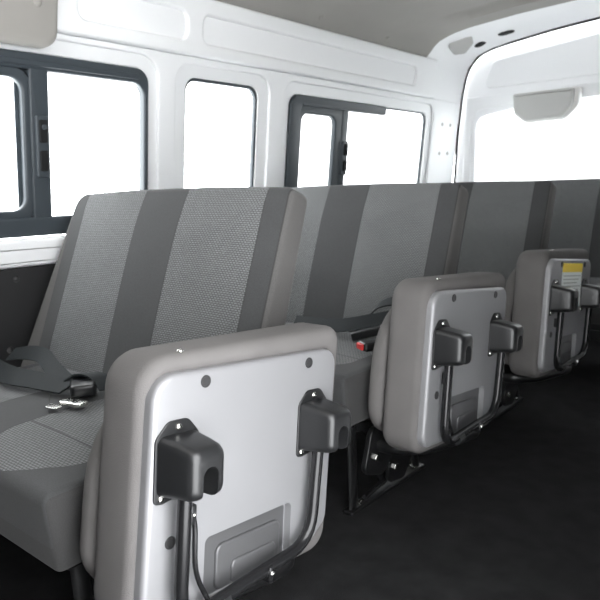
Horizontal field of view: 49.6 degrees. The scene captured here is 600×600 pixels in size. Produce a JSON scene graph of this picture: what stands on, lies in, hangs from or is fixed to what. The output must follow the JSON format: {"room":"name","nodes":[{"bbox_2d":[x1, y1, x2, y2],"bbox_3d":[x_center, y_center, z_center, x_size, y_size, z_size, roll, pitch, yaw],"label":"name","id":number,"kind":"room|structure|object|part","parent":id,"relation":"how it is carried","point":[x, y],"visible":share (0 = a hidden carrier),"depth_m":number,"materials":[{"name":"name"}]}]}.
{"room":"vehicle interior","nodes":[
{"label":"vehicle interior","id":0,"kind":"room"},
{"bbox_2d":[0,0,459,269],"bbox_3d":[-0.408,-0.359,2.625,0.258,1.700,4.330,6,12,40],"label":"wall","id":1,"kind":"structure","parent":0,"point":[173,42],"depth_m":2.56,"materials":[{"name":"white metal"}]},
{"bbox_2d":[0,264,55,366],"bbox_3d":[-0.460,0.126,2.697,0.106,0.683,4.230,6,12,40],"label":"board","id":2,"kind":"object","parent":1,"relation":"attached to","point":[23,290],"visible":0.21,"depth_m":2.10,"materials":[{"name":"black plastic"}]},
{"bbox_2d":[0,0,57,48],"bbox_3d":[-1.221,-0.794,1.379,0.073,0.289,1.539,6,12,40],"label":"panel","id":3,"kind":"object","parent":1,"relation":"attached to","point":[27,23],"visible":1,"depth_m":1.89,"materials":[{"name":"grey plastic"}]},
{"bbox_3d":[-0.412,-0.258,2.614,0.054,0.085,4.280,6,12,40],"label":"sill","id":4,"kind":"part","parent":1,"relation":"part of","materials":[{"name":"white paint"}]},
{"bbox_2d":[0,48,147,238],"bbox_3d":[-0.959,-0.453,1.910,0.107,0.557,1.235,6,12,40],"label":"window","id":5,"kind":"structure","parent":1,"relation":"in","point":[28,72],"depth_m":2.05,"materials":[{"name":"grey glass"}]},
{"bbox_3d":[-1.091,-0.423,1.757,0.080,0.467,0.766,6,12,40],"label":"sliding sash","id":6,"kind":"part","parent":5,"relation":"part of","materials":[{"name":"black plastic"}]},
{"bbox_3d":[-0.842,-0.486,2.051,0.092,0.468,0.097,6,12,40],"label":"post","id":7,"kind":"part","parent":5,"relation":"part of","materials":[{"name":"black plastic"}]},
{"bbox_3d":[-0.935,-0.693,1.833,0.014,0.018,1.160,6,12,40],"label":"rail","id":8,"kind":"part","parent":5,"relation":"part of","materials":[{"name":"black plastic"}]},
{"bbox_2d":[183,78,256,187],"bbox_3d":[-0.330,-0.599,2.664,0.088,0.559,0.400,6,12,40],"label":"window","id":9,"kind":"structure","parent":1,"relation":"in","point":[250,89],"depth_m":2.75,"materials":[{"name":"clear glass"}]},
{"bbox_3d":[-0.040,-1.089,2.826,0.035,0.130,2.120,6,12,40],"label":"recessed panel","id":10,"kind":"part","parent":1,"relation":"part of","materials":[{"name":"white paint"}]},
{"bbox_3d":[-0.483,-0.990,2.293,0.056,0.209,3.920,6,12,40],"label":"rail","id":11,"kind":"part","parent":1,"relation":"part of","materials":[{"name":"white paint"}]},
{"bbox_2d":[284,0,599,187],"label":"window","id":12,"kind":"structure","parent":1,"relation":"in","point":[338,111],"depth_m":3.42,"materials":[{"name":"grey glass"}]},
{"bbox_3d":[0.085,-0.677,3.142,0.084,0.486,0.365,6,12,40],"label":"sliding sash","id":13,"kind":"part","parent":12,"relation":"part of","materials":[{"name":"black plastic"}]},
{"bbox_3d":[0.203,-0.707,3.274,0.086,0.474,0.050,6,12,40],"label":"post","id":14,"kind":"part","parent":12,"relation":"part of","materials":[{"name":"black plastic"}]},
{"bbox_3d":[0.230,-0.940,3.210,0.013,0.012,0.680,6,12,40],"label":"rail","id":15,"kind":"part","parent":12,"relation":"part of","materials":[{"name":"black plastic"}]},
{"bbox_2d":[453,17,599,181],"bbox_3d":[1.724,-0.792,3.582,1.966,1.506,0.016,6,12,40],"label":"seal","id":16,"kind":"object","parent":12,"relation":"attached to","point":[597,18],"visible":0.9,"depth_m":3.98,"materials":[{"name":"black rubber"}]},
{"bbox_2d":[456,19,599,181],"bbox_3d":[1.754,-0.658,3.636,2.000,1.819,0.053,6,12,40],"label":"door","id":17,"kind":"structure","parent":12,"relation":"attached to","point":[569,56],"depth_m":3.84,"materials":[{"name":"white paint"}]},
{"bbox_3d":[1.721,-1.349,3.505,1.513,0.227,0.012,6,12,40],"label":"panel","id":18,"kind":"part","parent":17,"relation":"part of","materials":[{"name":"white paint"}]},
{"bbox_2d":[513,86,582,122],"bbox_3d":[1.413,-1.118,3.743,0.383,0.174,0.085,6,12,40],"label":"lamp housing","id":19,"kind":"object","parent":17,"relation":"attached to","point":[560,103],"visible":1,"depth_m":3.70,"materials":[{"name":"grey plastic"}]},
{"bbox_2d":[589,330,599,340],"bbox_3d":[1.758,-0.122,3.711,1.880,0.739,0.014,6,12,40],"label":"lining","id":20,"kind":"object","parent":17,"relation":"attached to","point":[594,335],"depth_m":3.80,"materials":[{"name":"black"}]},
{"bbox_2d":[0,340,599,599],"bbox_3d":[0.423,0.573,2.183,2.080,0.040,4.460,6,12,40],"label":"floor","id":21,"kind":"structure","parent":0,"point":[511,511],"depth_m":1.79,"materials":[{"name":"black carpet"}]},
{"bbox_2d":[0,187,306,599],"bbox_3d":[-0.574,0.196,1.665,1.000,0.935,0.720,6,12,40],"label":"seat","id":22,"kind":"object","parent":21,"relation":"on","point":[133,269],"visible":0.42,"depth_m":1.59,"materials":[{"name":"fabric"}]},
{"bbox_2d":[0,363,104,571],"bbox_3d":[-0.601,0.324,1.580,0.890,0.164,0.520,6,12,40],"label":"seat cushion","id":23,"kind":"object","parent":22,"relation":"on","point":[44,452],"depth_m":1.22,"materials":[{"name":"fabric"}]},
{"bbox_2d":[0,346,106,409],"bbox_3d":[-0.683,0.185,1.684,0.566,0.064,0.166,7,13,42],"label":"belt","id":24,"kind":"object","parent":22,"relation":"on","point":[56,378],"visible":0.98,"depth_m":1.63,"materials":[{"name":"black fabric"}]},
{"bbox_3d":[-0.522,0.237,1.498,0.068,0.009,0.030,3,11,28],"label":"latch plate","id":25,"kind":"part","parent":24,"relation":"part of","materials":[{"name":"silver metal"}]},
{"bbox_3d":[-0.400,0.606,1.214,0.016,0.256,0.043,6,12,40],"label":"leg","id":26,"kind":"part","parent":22,"relation":"part of","materials":[{"name":"black metal"}]},
{"bbox_3d":[-0.436,-0.001,1.804,1.000,0.602,0.275,6,12,40],"label":"backrest","id":27,"kind":"part","parent":22,"relation":"part of","materials":[{"name":"fabric"}]},
{"bbox_2d":[79,322,351,599],"bbox_3d":[-0.125,0.341,1.224,0.285,0.579,0.563,6,12,40],"label":"seat","id":28,"kind":"object","parent":22,"relation":"attached to","point":[206,474],"visible":1,"depth_m":1.09,"materials":[{"name":"grey plastic"}]},
{"bbox_3d":[-0.218,0.315,1.250,0.055,0.393,0.444,6,6,40],"label":"backrest","id":29,"kind":"part","parent":28,"relation":"part of","materials":[{"name":"grey fabric"}]},
{"bbox_3d":[-0.166,0.254,0.998,0.075,0.129,0.089,6,6,40],"label":"leg","id":30,"kind":"part","parent":28,"relation":"part of","materials":[{"name":"black plastic"}]},
{"bbox_3d":[-0.161,0.423,1.058,0.009,0.176,0.034,8,13,44],"label":"stay rod","id":31,"kind":"part","parent":28,"relation":"part of","materials":[{"name":"black metal"}]},
{"bbox_3d":[-0.093,0.307,1.169,0.024,0.407,0.473,6,6,40],"label":"plate","id":32,"kind":"part","parent":28,"relation":"part of","materials":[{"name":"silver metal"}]},
{"bbox_3d":[-0.099,0.451,1.179,0.012,0.109,0.212,6,6,40],"label":"pocket panel","id":33,"kind":"part","parent":28,"relation":"part of","materials":[{"name":"grey plastic"}]},
{"bbox_3d":[-0.076,0.391,1.140,0.026,0.244,0.357,6,6,40],"label":"folding leg","id":34,"kind":"part","parent":28,"relation":"part of","materials":[{"name":"black metal"}]},
{"bbox_3d":[0.051,0.242,1.257,0.075,0.129,0.089,6,6,40],"label":"leg","id":35,"kind":"part","parent":28,"relation":"part of","materials":[{"name":"black plastic"}]},
{"bbox_2d":[285,183,467,515],"bbox_3d":[-0.025,0.071,2.308,1.000,0.935,0.720,6,12,40],"label":"seat","id":36,"kind":"object","parent":21,"relation":"on","point":[358,242],"visible":0.27,"depth_m":2.25,"materials":[{"name":"fabric"}]},
{"bbox_2d":[285,322,376,425],"bbox_3d":[-0.051,0.198,2.223,0.890,0.164,0.520,6,12,40],"label":"seat cushion","id":37,"kind":"object","parent":36,"relation":"on","point":[353,365],"depth_m":1.81,"materials":[{"name":"fabric"}]},
{"bbox_2d":[294,297,391,351],"bbox_3d":[0.131,0.060,2.102,0.452,0.131,0.269,6,12,40],"label":"belt","id":38,"kind":"object","parent":36,"relation":"on","point":[364,326],"visible":0.62,"depth_m":2.10,"materials":[{"name":"black fabric"}]},
{"bbox_3d":[0.149,0.481,1.858,0.016,0.256,0.043,6,12,40],"label":"leg","id":39,"kind":"part","parent":36,"relation":"part of","materials":[{"name":"black metal"}]},
{"bbox_3d":[0.113,-0.126,2.448,1.000,0.602,0.275,6,12,40],"label":"backrest","id":40,"kind":"part","parent":36,"relation":"part of","materials":[{"name":"fabric"}]},
{"bbox_3d":[0.268,0.580,2.014,0.036,0.012,0.415,6,12,40],"label":"foot rail","id":41,"kind":"part","parent":36,"relation":"part of","materials":[{"name":"black metal"}]},
{"bbox_3d":[0.307,0.444,1.997,0.012,0.218,0.151,6,12,40],"label":"hinge plate","id":42,"kind":"part","parent":36,"relation":"part of","materials":[{"name":"black metal"}]},
{"bbox_3d":[0.366,0.438,2.112,0.016,0.251,0.078,6,12,40],"label":"leg","id":43,"kind":"part","parent":36,"relation":"part of","materials":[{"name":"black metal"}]},
{"bbox_2d":[362,272,523,474],"bbox_3d":[0.432,0.204,1.875,0.285,0.579,0.563,6,12,40],"label":"seat","id":44,"kind":"object","parent":36,"relation":"attached to","point":[443,342],"visible":1,"depth_m":1.71,"materials":[{"name":"grey plastic"}]},
{"bbox_3d":[0.339,0.178,1.901,0.055,0.393,0.444,6,6,40],"label":"backrest","id":45,"kind":"part","parent":44,"relation":"part of","materials":[{"name":"grey fabric"}]},
{"bbox_2d":[382,272,504,452],"bbox_3d":[0.424,0.157,1.871,0.120,0.473,0.524,6,6,40],"label":"seat cushion","id":46,"kind":"object","parent":44,"relation":"on","point":[407,341],"depth_m":1.70,"materials":[{"name":"grey fabric"}]},
{"bbox_3d":[0.397,0.286,1.709,0.009,0.176,0.034,8,13,44],"label":"stay rod","id":47,"kind":"part","parent":44,"relation":"part of","materials":[{"name":"black metal"}]},
{"bbox_3d":[0.391,0.117,1.650,0.075,0.129,0.089,6,6,40],"label":"leg","id":48,"kind":"part","parent":44,"relation":"part of","materials":[{"name":"black plastic"}]},
{"bbox_3d":[0.464,0.170,1.820,0.024,0.407,0.473,6,6,40],"label":"plate","id":49,"kind":"part","parent":44,"relation":"part of","materials":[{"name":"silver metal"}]},
{"bbox_3d":[0.459,0.314,1.830,0.012,0.109,0.212,6,6,40],"label":"pocket panel","id":50,"kind":"part","parent":44,"relation":"part of","materials":[{"name":"grey plastic"}]},
{"bbox_3d":[0.481,0.253,1.791,0.026,0.244,0.357,6,6,40],"label":"folding leg","id":51,"kind":"part","parent":44,"relation":"part of","materials":[{"name":"black metal"}]},
{"bbox_3d":[0.608,0.105,1.909,0.075,0.129,0.089,6,6,40],"label":"leg","id":52,"kind":"part","parent":44,"relation":"part of","materials":[{"name":"black plastic"}]},
{"bbox_2d":[451,181,556,426],"bbox_3d":[0.524,-0.055,2.951,1.000,0.935,0.720,6,12,40],"label":"seat","id":53,"kind":"object","parent":21,"relation":"on","point":[504,220],"visible":0.18,"depth_m":2.86,"materials":[{"name":"fabric"}]},
{"bbox_3d":[0.818,0.454,2.657,0.036,0.012,0.415,6,12,40],"label":"foot rail","id":54,"kind":"part","parent":53,"relation":"part of","materials":[{"name":"black metal"}]},
{"bbox_3d":[0.662,-0.252,3.091,1.000,0.602,0.275,6,12,40],"label":"backrest","id":55,"kind":"part","parent":53,"relation":"part of","materials":[{"name":"fabric"}]},
{"bbox_3d":[0.856,0.319,2.640,0.012,0.218,0.151,6,12,40],"label":"hinge plate","id":56,"kind":"part","parent":53,"relation":"part of","materials":[{"name":"black metal"}]},
{"bbox_2d":[501,248,599,396],"bbox_3d":[0.970,0.081,2.505,0.285,0.579,0.563,6,12,40],"label":"seat","id":57,"kind":"object","parent":53,"relation":"attached to","point":[549,293],"visible":0.95,"depth_m":2.32,"materials":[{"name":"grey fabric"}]},
{"bbox_3d":[0.877,0.055,2.531,0.055,0.393,0.444,6,6,40],"label":"backrest","id":58,"kind":"part","parent":57,"relation":"part of","materials":[{"name":"grey fabric"}]},
{"bbox_3d":[0.929,-0.006,2.279,0.075,0.129,0.089,6,6,40],"label":"leg","id":59,"kind":"part","parent":57,"relation":"part of","materials":[{"name":"black plastic"}]},
{"bbox_3d":[1.002,0.048,2.450,0.024,0.407,0.473,6,6,40],"label":"plate","id":60,"kind":"part","parent":57,"relation":"part of","materials":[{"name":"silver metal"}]},
{"bbox_3d":[0.996,0.191,2.460,0.012,0.109,0.212,6,6,40],"label":"pocket panel","id":61,"kind":"part","parent":57,"relation":"part of","materials":[{"name":"grey plastic"}]},
{"bbox_3d":[1.019,0.131,2.421,0.026,0.244,0.357,6,6,40],"label":"folding leg","id":62,"kind":"part","parent":57,"relation":"part of","materials":[{"name":"black metal"}]},
{"bbox_3d":[1.145,-0.018,2.538,0.075,0.129,0.089,6,6,40],"label":"leg","id":63,"kind":"part","parent":57,"relation":"part of","materials":[{"name":"black plastic"}]},
{"bbox_2d":[536,178,599,330],"bbox_3d":[1.394,-0.147,3.341,1.709,0.935,0.720,6,12,40],"label":"seat","id":64,"kind":"object","parent":21,"relation":"on","point":[575,224],"visible":0.09,"depth_m":3.48,"materials":[{"name":"fabric"}]},
{"bbox_3d":[1.532,-0.344,3.480,1.709,0.602,0.275,6,12,40],"label":"backrest","id":65,"kind":"part","parent":64,"relation":"part of","materials":[{"name":"fabric"}]},
{"bbox_2d":[589,277,599,324],"bbox_3d":[1.367,-0.020,3.255,1.600,0.164,0.520,6,12,40],"label":"seat cushion","id":66,"kind":"object","parent":64,"relation":"on","point":[595,318],"depth_m":2.97,"materials":[{"name":"fabric"}]},
{"bbox_2d":[216,0,573,56],"bbox_3d":[0.150,-1.095,1.652,1.810,0.216,3.800,6,12,40],"label":"ceiling","id":67,"kind":"structure","parent":0,"point":[410,26],"depth_m":3.10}
]}

